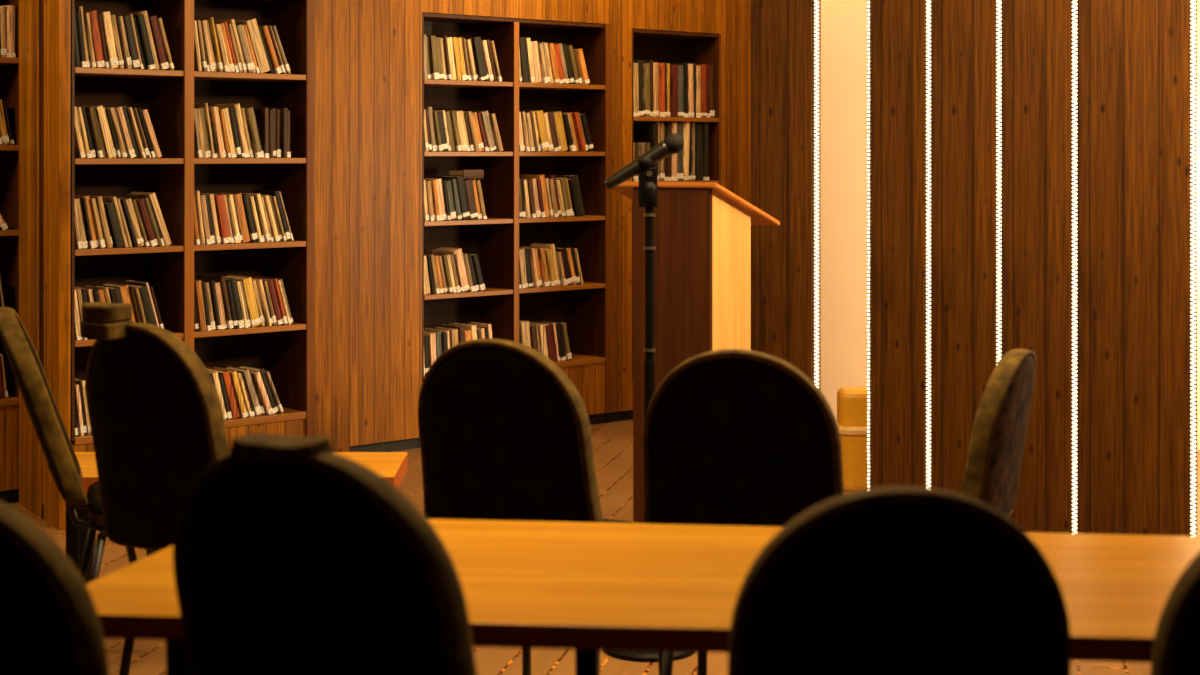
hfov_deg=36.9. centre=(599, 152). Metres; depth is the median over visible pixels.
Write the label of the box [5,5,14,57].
book
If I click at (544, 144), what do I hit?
book
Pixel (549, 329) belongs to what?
book
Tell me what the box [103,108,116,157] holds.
book
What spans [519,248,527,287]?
book
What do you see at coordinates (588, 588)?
table
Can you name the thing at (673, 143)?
grille
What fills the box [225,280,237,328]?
book
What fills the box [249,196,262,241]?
book
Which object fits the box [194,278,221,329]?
book
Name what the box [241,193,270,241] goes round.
book
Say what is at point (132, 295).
book
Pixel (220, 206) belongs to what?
book
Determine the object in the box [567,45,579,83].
book
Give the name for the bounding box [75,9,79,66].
book
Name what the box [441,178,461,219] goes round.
book
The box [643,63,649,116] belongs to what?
book
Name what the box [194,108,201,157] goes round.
book
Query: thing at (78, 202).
book
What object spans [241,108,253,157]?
book
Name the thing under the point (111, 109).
book
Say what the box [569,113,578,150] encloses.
book
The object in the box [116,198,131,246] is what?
book
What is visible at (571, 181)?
book
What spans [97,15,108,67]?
book
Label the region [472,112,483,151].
book
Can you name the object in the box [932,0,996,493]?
wood panel
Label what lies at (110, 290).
book
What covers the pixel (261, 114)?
book
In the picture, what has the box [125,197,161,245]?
book
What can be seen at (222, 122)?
book
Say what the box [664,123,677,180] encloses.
book
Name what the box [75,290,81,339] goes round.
book
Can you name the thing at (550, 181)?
book
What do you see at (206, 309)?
book
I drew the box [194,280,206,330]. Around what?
book
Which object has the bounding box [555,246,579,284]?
book
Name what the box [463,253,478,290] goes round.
book
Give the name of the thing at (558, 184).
book
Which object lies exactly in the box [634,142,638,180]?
book
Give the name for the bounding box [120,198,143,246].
book
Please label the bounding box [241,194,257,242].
book
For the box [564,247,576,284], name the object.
book
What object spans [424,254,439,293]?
book
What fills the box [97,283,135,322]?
book
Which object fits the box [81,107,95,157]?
book
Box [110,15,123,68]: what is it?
book
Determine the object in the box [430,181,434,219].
book
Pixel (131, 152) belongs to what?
book
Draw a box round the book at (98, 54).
[83,10,104,67]
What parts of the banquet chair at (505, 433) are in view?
backrest, leg, seat, leg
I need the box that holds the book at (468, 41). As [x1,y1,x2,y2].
[465,39,476,80]
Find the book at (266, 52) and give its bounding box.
[258,25,273,73]
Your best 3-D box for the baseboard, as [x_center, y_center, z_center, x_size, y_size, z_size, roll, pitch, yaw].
[-1.950,1.353,7.629,7.503,0.055,0.306,0,0,-42]
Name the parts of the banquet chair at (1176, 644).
backrest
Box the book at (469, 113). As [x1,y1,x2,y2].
[463,111,478,151]
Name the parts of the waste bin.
lid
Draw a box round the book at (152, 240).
[122,197,157,246]
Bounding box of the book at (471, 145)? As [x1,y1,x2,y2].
[464,113,473,151]
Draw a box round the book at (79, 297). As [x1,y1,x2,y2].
[75,288,85,339]
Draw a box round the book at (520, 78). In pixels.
[519,48,521,81]
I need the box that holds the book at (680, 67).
[678,65,683,116]
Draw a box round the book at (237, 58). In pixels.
[228,24,242,72]
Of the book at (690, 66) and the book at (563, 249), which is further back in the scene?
the book at (690, 66)
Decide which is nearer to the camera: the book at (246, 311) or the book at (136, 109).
the book at (136, 109)
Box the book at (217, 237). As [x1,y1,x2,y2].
[200,193,220,243]
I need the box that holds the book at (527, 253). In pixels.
[524,249,533,287]
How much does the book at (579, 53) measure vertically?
0.181 m
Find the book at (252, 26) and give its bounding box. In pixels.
[235,18,269,72]
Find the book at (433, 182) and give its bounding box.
[426,180,440,220]
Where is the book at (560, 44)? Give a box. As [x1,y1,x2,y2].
[558,43,569,83]
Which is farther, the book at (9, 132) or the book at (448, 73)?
the book at (448, 73)
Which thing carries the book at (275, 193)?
on the bookcase at (169, 97)
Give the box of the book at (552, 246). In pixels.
[530,243,560,285]
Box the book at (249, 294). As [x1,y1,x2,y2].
[225,275,260,326]
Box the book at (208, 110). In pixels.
[208,110,217,157]
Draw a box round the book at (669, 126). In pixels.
[664,124,671,180]
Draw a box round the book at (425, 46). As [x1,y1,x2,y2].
[424,35,427,78]
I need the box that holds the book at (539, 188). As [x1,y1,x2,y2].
[536,180,545,217]
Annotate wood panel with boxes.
[751,0,820,390]
[867,0,926,488]
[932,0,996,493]
[1003,0,1071,532]
[1079,0,1196,535]
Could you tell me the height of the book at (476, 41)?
0.214 m
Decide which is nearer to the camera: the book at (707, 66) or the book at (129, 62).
the book at (129, 62)
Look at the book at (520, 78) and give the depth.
8.80 m
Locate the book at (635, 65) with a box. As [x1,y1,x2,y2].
[633,63,638,115]
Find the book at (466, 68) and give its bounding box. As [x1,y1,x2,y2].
[457,37,469,80]
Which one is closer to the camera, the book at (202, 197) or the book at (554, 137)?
the book at (202, 197)
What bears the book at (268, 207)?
on the bookcase at (169, 97)
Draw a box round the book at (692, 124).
[673,122,695,180]
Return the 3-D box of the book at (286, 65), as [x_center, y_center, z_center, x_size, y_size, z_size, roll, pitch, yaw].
[-1.328,-0.410,7.261,0.083,0.193,0.175,0,0,-42]
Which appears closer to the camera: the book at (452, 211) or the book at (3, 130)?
the book at (3, 130)
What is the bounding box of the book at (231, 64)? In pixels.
[217,23,234,71]
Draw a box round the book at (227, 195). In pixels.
[224,194,240,242]
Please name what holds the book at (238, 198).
on the bookcase at (169, 97)
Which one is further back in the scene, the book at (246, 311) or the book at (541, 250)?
the book at (541, 250)
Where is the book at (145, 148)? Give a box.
[132,108,149,157]
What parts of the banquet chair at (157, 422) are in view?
leg, backrest, seat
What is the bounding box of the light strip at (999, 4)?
[996,0,1002,364]
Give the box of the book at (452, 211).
[446,180,455,219]
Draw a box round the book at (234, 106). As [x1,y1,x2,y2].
[211,103,249,157]
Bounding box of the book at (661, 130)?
[659,123,664,180]
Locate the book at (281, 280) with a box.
[267,277,292,322]
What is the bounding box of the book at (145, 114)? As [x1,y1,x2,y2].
[141,109,161,157]
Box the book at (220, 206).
[214,194,231,243]
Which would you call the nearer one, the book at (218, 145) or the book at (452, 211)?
the book at (218, 145)
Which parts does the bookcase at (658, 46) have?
panel, panel, panel, shelf, shelf, panel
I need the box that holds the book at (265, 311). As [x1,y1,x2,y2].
[251,278,270,325]
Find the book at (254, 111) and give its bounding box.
[254,111,263,157]
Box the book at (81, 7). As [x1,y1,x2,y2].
[75,6,89,66]
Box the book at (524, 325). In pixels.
[519,320,530,346]
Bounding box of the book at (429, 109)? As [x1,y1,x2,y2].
[424,107,437,151]
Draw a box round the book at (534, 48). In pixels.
[531,41,541,82]
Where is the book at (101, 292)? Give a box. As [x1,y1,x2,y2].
[84,287,105,302]
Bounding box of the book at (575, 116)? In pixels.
[561,112,585,151]
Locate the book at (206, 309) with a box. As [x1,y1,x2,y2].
[201,282,211,330]
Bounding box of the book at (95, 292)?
[92,289,99,301]
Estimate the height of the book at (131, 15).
0.207 m
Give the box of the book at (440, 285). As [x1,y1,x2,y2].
[434,255,443,293]
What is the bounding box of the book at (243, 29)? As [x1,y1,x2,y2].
[241,25,255,72]
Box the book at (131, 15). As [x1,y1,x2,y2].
[122,14,143,68]
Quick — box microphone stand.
[603,156,694,662]
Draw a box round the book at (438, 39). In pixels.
[435,37,443,79]
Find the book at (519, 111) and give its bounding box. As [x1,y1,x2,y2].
[519,111,535,151]
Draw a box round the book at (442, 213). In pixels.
[424,178,446,220]
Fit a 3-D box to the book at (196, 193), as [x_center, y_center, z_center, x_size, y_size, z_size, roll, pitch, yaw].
[-1.595,0.252,7.015,0.038,0.209,0.166,0,0,-42]
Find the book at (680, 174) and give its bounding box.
[677,123,683,180]
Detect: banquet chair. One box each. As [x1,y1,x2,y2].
[0,307,107,583]
[0,501,108,674]
[86,323,228,674]
[173,452,476,674]
[418,338,662,674]
[643,349,843,674]
[728,486,1070,674]
[960,349,1035,517]
[1150,552,1199,674]
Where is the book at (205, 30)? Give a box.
[201,20,214,71]
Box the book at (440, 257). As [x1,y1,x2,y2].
[437,255,447,292]
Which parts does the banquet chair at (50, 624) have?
backrest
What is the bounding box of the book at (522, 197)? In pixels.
[519,178,525,217]
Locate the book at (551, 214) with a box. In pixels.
[545,178,553,216]
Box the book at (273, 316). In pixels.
[263,280,276,324]
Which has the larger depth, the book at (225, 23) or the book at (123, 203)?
the book at (225, 23)
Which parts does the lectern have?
panel, panel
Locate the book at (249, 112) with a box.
[244,107,262,157]
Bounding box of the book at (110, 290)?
[108,288,114,302]
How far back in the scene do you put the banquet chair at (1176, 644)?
2.12 m
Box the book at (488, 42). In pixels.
[486,39,496,80]
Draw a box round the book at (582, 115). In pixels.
[580,113,593,151]
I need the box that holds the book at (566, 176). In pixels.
[555,175,584,215]
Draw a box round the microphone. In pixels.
[604,133,683,189]
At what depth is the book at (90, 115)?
6.66 m
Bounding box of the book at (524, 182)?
[522,180,529,217]
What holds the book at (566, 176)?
on the bookcase at (585, 309)
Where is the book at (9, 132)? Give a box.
[2,101,13,144]
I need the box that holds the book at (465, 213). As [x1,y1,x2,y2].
[436,175,469,219]
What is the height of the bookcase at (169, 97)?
2.349 m
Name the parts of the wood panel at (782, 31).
light strip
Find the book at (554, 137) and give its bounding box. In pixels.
[543,111,559,151]
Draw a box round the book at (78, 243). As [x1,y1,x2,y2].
[75,199,82,249]
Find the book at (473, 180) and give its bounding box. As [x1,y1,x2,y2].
[472,179,481,219]
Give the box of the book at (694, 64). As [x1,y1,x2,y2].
[688,63,695,117]
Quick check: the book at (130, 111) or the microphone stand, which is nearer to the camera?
the microphone stand
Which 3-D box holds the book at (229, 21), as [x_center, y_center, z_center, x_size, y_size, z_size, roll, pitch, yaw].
[-1.470,-0.418,7.126,0.070,0.210,0.170,0,0,-42]
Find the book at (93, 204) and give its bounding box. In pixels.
[89,198,105,248]
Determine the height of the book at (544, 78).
0.195 m
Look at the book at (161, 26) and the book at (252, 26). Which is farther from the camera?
the book at (252, 26)
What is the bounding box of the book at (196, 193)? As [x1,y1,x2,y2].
[194,191,204,244]
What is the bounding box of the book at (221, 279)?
[197,274,233,328]
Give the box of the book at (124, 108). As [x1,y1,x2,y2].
[107,105,139,157]
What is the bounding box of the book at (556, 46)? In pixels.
[553,44,565,83]
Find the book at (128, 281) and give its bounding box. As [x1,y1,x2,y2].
[125,280,158,326]
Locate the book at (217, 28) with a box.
[214,24,228,71]
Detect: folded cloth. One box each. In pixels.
[80,302,133,340]
[229,433,332,462]
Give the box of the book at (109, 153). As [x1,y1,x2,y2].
[82,106,114,157]
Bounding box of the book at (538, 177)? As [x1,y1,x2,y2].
[519,174,549,216]
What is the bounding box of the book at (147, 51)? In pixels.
[133,15,155,69]
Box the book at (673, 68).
[670,65,677,116]
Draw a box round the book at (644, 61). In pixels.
[643,60,653,116]
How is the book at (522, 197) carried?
on the bookcase at (585, 309)
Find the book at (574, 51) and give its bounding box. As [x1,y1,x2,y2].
[573,49,581,83]
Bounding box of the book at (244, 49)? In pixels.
[236,25,252,72]
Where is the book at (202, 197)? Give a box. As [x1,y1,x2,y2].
[200,195,211,244]
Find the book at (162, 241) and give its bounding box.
[147,197,164,245]
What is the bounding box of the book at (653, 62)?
[653,62,658,116]
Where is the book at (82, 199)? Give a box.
[75,197,93,248]
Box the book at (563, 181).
[555,177,572,216]
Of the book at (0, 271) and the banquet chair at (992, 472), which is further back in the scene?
the book at (0, 271)
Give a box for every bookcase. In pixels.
[0,0,18,502]
[39,0,312,519]
[418,12,611,447]
[627,29,720,418]
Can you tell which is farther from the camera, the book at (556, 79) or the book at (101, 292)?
the book at (556, 79)
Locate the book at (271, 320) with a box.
[253,278,272,325]
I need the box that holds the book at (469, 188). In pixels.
[464,179,477,219]
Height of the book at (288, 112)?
0.189 m
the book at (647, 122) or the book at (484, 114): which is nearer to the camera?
the book at (484, 114)
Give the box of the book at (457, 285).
[435,253,460,292]
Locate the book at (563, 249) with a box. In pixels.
[555,247,571,284]
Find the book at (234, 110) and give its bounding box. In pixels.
[233,109,244,157]
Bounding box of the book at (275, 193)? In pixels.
[253,190,290,240]
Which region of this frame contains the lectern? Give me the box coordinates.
[612,181,779,522]
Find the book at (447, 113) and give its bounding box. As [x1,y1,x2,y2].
[445,111,455,151]
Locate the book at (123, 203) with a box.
[120,199,137,246]
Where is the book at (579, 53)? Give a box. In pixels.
[575,49,589,84]
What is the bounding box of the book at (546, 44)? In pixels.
[545,43,552,82]
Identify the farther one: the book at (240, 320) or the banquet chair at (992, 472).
the book at (240, 320)
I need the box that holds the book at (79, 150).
[75,107,85,157]
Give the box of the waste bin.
[836,387,866,490]
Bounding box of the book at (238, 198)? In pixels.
[221,193,249,242]
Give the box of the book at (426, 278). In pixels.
[424,255,429,294]
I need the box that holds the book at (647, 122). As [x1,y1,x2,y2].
[633,121,659,175]
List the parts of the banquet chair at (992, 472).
backrest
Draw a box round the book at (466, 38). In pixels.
[465,38,477,80]
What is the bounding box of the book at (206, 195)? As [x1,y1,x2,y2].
[200,194,214,243]
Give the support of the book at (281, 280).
on the bookcase at (169, 97)
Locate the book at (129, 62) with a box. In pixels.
[119,16,131,68]
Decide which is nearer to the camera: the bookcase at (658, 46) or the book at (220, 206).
the book at (220, 206)
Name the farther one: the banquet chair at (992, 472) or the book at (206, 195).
the book at (206, 195)
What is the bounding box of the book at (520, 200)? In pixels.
[519,179,522,217]
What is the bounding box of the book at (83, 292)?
[81,290,87,302]
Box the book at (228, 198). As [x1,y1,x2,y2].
[227,197,237,242]
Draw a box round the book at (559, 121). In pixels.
[554,111,567,151]
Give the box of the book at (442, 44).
[441,38,446,79]
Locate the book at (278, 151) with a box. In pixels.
[276,109,280,157]
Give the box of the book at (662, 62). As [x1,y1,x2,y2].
[662,62,666,116]
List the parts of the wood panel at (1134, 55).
light strip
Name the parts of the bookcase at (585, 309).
panel, shelf, shelf, shelf, shelf, panel, panel, panel, shelf, shelf, shelf, shelf, shelf, panel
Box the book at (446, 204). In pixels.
[442,180,450,219]
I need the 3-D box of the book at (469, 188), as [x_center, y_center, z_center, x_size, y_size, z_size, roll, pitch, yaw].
[-0.666,0.224,8.649,0.079,0.194,0.168,0,0,-42]
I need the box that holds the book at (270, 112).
[268,110,272,157]
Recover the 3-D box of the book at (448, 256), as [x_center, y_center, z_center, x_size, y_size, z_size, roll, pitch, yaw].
[-0.751,0.575,8.564,0.056,0.182,0.157,0,0,-42]
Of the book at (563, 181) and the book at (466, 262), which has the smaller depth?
the book at (466, 262)
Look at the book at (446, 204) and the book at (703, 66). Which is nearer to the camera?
the book at (446, 204)
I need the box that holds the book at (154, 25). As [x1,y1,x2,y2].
[148,15,168,69]
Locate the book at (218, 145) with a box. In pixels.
[208,107,222,157]
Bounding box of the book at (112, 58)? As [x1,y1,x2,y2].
[97,11,118,67]
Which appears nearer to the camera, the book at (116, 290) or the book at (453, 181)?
the book at (116, 290)
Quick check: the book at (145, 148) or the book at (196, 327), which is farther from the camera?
the book at (196, 327)
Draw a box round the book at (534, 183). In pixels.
[522,178,540,217]
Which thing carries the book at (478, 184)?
on the bookcase at (585, 309)
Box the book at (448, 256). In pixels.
[447,255,456,292]
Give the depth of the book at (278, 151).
7.20 m
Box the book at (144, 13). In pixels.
[122,11,159,69]
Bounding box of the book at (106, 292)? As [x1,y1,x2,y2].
[83,285,110,302]
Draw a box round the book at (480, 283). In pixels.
[471,253,484,290]
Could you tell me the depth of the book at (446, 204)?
8.50 m
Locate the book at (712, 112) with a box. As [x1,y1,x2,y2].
[710,65,714,117]
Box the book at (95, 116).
[92,106,105,157]
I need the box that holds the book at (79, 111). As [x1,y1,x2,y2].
[76,107,90,157]
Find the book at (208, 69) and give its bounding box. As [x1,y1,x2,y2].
[201,22,209,70]
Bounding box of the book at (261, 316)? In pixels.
[252,280,264,325]
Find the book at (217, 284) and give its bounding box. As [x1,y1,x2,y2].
[215,282,227,328]
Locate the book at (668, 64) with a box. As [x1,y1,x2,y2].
[667,63,670,116]
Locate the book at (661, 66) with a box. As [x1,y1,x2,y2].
[658,63,665,116]
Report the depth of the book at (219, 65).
7.00 m
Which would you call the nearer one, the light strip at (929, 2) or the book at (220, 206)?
the light strip at (929, 2)
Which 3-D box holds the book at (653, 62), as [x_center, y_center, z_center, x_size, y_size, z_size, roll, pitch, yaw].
[0.243,-0.330,9.498,0.020,0.286,0.178,0,0,-42]
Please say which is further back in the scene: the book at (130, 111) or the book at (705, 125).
the book at (705, 125)
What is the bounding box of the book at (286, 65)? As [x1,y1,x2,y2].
[271,26,290,73]
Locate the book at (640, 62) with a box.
[633,60,643,116]
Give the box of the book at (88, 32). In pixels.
[83,13,95,67]
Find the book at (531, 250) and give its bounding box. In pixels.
[519,247,538,287]
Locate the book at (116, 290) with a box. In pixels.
[97,285,122,302]
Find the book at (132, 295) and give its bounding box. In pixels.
[128,286,140,322]
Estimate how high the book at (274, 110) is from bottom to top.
0.197 m
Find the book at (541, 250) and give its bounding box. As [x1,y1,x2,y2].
[521,246,549,286]
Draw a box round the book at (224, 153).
[216,107,225,157]
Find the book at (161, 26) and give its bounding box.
[157,18,173,69]
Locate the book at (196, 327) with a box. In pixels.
[194,289,198,330]
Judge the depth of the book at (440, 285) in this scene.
8.48 m
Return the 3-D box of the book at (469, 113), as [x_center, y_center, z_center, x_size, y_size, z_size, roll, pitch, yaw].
[-0.653,-0.101,8.655,0.061,0.192,0.155,0,0,-42]
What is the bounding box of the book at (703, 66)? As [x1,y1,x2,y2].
[696,64,706,117]
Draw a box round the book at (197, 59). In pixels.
[194,21,201,70]
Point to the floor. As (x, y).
(612, 442)
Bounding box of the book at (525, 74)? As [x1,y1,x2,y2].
[519,37,529,82]
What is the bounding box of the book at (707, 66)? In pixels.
[706,65,709,117]
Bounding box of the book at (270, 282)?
[251,277,282,324]
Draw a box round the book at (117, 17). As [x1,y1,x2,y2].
[116,16,127,68]
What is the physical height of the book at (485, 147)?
0.187 m
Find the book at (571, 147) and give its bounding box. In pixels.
[562,114,574,151]
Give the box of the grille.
[663,133,683,153]
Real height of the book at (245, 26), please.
0.191 m
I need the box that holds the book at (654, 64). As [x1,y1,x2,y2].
[653,63,656,116]
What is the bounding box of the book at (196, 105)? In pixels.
[194,103,215,157]
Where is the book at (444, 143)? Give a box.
[437,112,447,151]
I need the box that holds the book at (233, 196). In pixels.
[233,196,242,242]
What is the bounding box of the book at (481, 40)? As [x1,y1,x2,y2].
[481,40,488,80]
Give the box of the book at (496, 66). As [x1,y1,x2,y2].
[490,40,501,81]
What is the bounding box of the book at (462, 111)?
[462,111,470,151]
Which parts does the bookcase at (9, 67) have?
shelf, shelf, shelf, shelf, panel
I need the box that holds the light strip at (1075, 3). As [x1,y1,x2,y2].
[1072,0,1078,533]
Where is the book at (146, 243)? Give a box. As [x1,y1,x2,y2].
[131,199,149,246]
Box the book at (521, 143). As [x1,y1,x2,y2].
[519,112,524,151]
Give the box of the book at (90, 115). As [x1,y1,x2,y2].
[85,107,103,157]
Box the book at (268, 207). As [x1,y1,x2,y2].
[261,195,279,241]
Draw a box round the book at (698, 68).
[696,66,700,117]
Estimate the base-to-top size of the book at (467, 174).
0.042 m
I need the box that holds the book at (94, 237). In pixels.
[75,195,98,247]
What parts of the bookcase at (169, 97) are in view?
panel, shelf, shelf, shelf, shelf, shelf, panel, panel, shelf, shelf, shelf, shelf, shelf, panel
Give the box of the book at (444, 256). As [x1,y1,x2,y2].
[426,253,452,292]
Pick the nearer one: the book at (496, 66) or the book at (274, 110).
the book at (274, 110)
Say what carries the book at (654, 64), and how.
on the bookcase at (658, 46)
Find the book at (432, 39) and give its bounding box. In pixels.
[426,36,438,78]
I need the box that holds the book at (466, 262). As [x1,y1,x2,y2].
[463,254,474,291]
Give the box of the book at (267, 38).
[260,25,281,73]
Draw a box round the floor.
[5,419,1199,674]
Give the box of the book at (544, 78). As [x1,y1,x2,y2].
[537,44,547,82]
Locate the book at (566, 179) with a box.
[566,179,573,216]
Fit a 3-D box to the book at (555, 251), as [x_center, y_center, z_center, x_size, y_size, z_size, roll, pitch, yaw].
[-0.244,0.579,9.067,0.060,0.172,0.191,0,0,-42]
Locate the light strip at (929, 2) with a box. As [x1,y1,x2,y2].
[926,0,931,487]
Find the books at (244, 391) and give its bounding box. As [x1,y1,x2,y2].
[0,27,583,435]
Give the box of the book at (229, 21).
[214,19,246,72]
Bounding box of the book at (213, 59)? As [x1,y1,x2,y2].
[206,20,216,71]
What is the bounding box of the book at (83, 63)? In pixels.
[76,11,86,66]
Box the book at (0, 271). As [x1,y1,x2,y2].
[0,271,5,306]
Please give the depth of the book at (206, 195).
6.99 m
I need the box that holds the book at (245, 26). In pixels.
[243,25,259,72]
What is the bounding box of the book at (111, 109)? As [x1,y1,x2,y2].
[105,107,126,157]
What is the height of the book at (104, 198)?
0.192 m
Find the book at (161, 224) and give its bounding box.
[126,192,171,245]
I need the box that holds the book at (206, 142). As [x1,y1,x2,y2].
[200,107,210,157]
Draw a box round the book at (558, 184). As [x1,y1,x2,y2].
[556,180,565,216]
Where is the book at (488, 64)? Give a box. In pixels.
[482,40,493,80]
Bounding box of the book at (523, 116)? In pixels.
[521,112,529,151]
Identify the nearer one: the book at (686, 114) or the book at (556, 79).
the book at (556, 79)
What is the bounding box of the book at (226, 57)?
[219,24,230,71]
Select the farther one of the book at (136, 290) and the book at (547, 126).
the book at (547, 126)
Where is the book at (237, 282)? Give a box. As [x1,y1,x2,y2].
[236,281,248,327]
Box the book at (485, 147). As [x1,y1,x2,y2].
[477,113,487,151]
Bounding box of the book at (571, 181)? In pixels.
[566,178,580,215]
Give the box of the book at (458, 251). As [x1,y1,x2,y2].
[432,247,469,291]
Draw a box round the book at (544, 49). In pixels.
[537,42,550,82]
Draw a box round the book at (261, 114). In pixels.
[253,108,268,157]
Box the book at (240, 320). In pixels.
[225,277,244,327]
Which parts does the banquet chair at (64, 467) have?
backrest, leg, seat, leg, seat frame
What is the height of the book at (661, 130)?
0.305 m
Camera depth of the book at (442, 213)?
8.49 m
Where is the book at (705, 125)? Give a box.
[695,123,708,179]
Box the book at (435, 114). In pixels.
[432,111,442,151]
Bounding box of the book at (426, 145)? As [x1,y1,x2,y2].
[424,110,428,151]
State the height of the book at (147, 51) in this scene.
0.206 m
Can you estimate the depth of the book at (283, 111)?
7.20 m
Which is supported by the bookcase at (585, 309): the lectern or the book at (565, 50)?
the book at (565, 50)
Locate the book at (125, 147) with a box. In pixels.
[114,108,128,157]
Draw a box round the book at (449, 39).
[447,37,455,79]
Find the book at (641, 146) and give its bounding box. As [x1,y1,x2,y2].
[638,143,644,175]
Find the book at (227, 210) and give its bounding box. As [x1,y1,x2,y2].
[224,195,233,243]
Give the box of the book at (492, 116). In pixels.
[489,113,502,151]
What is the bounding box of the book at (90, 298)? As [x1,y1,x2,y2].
[75,287,93,302]
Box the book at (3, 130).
[0,100,8,144]
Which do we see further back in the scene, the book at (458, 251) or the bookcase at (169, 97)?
the book at (458, 251)
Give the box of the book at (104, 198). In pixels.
[102,196,128,247]
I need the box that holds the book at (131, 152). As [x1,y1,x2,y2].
[103,107,135,157]
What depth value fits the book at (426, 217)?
8.41 m
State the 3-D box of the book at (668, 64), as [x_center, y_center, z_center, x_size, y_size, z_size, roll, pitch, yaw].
[0.296,-0.328,9.557,0.032,0.283,0.192,0,0,-42]
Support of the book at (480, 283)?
on the bookcase at (585, 309)
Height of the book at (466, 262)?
0.183 m
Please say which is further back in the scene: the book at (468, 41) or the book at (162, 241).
the book at (468, 41)
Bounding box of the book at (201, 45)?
[197,20,206,70]
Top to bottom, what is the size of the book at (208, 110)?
0.189 m
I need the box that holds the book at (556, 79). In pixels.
[548,43,559,83]
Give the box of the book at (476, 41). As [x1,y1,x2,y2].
[464,36,487,80]
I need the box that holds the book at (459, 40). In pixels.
[457,37,466,79]
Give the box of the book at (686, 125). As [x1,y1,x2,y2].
[677,122,689,180]
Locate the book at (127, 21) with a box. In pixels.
[123,15,139,68]
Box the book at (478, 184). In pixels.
[476,180,486,218]
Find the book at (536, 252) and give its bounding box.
[534,248,541,286]
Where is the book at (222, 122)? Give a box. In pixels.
[218,110,230,157]
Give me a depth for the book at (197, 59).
6.94 m
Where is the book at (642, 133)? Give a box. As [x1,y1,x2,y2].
[633,124,658,180]
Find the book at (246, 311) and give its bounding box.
[236,280,250,326]
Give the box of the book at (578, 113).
[578,113,587,151]
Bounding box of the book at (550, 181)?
[548,179,558,216]
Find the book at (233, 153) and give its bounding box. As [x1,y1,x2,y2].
[218,108,236,157]
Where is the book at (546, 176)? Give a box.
[544,175,560,216]
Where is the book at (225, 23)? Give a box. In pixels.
[214,22,238,71]
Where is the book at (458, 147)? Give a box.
[447,110,461,151]
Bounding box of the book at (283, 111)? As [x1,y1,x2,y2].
[268,108,286,157]
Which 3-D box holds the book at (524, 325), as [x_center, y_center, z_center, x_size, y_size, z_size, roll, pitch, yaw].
[-0.409,0.935,8.892,0.069,0.213,0.156,0,0,-42]
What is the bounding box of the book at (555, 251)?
[555,251,567,284]
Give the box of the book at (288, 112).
[287,111,290,157]
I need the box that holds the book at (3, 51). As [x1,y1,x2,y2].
[0,6,6,56]
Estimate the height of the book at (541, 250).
0.197 m
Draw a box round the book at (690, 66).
[688,64,693,116]
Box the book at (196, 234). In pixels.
[194,195,199,244]
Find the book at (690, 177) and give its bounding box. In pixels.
[689,125,691,180]
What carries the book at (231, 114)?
on the bookcase at (169, 97)
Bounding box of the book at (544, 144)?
[526,110,548,151]
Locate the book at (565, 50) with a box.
[562,44,573,83]
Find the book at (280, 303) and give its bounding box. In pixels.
[255,276,287,324]
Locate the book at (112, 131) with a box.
[105,109,120,157]
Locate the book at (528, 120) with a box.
[525,113,534,151]
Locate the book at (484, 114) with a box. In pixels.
[471,111,496,151]
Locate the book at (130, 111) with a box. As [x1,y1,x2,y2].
[127,107,145,157]
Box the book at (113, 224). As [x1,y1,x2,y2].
[103,201,123,247]
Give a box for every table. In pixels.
[60,452,407,583]
[86,519,1199,674]
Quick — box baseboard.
[350,411,626,451]
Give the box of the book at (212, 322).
[203,282,215,329]
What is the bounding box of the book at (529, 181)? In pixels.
[522,179,535,217]
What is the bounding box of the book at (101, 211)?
[86,195,111,247]
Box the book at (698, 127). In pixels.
[695,124,702,179]
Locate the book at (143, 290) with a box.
[125,283,156,325]
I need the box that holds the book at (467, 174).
[449,169,483,178]
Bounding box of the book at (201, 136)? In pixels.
[196,108,205,157]
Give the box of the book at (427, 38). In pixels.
[426,37,431,78]
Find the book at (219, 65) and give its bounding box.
[194,17,222,71]
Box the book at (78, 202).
[75,198,87,248]
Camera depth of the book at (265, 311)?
7.14 m
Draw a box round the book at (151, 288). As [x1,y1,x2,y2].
[149,287,163,328]
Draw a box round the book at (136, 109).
[136,109,150,156]
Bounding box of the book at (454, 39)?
[452,37,461,79]
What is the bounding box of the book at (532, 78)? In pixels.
[525,38,534,82]
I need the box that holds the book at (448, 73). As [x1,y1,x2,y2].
[436,35,451,79]
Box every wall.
[19,0,349,529]
[72,0,750,445]
[821,0,1199,449]
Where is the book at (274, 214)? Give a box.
[269,195,281,241]
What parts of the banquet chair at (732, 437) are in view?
leg, leg, backrest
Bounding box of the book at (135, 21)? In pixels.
[133,17,146,68]
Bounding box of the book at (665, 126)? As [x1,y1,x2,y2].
[664,125,666,180]
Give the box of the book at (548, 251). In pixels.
[545,248,557,286]
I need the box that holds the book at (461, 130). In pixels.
[455,111,467,151]
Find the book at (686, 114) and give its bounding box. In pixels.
[669,62,688,116]
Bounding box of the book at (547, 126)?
[543,113,553,151]
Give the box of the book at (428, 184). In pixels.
[426,181,433,220]
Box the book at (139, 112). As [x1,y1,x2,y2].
[136,108,155,157]
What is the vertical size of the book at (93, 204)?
0.188 m
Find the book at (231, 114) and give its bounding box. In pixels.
[228,108,240,157]
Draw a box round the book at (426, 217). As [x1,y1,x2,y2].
[424,180,428,220]
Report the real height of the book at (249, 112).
0.200 m
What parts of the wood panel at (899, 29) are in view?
light strip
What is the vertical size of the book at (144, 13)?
0.223 m
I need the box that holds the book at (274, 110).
[268,109,275,157]
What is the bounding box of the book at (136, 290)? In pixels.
[133,287,146,322]
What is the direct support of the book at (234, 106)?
on the bookcase at (169, 97)
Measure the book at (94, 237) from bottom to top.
0.197 m
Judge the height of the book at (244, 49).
0.189 m
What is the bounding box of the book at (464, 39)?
[464,39,471,80]
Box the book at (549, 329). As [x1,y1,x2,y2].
[529,321,556,360]

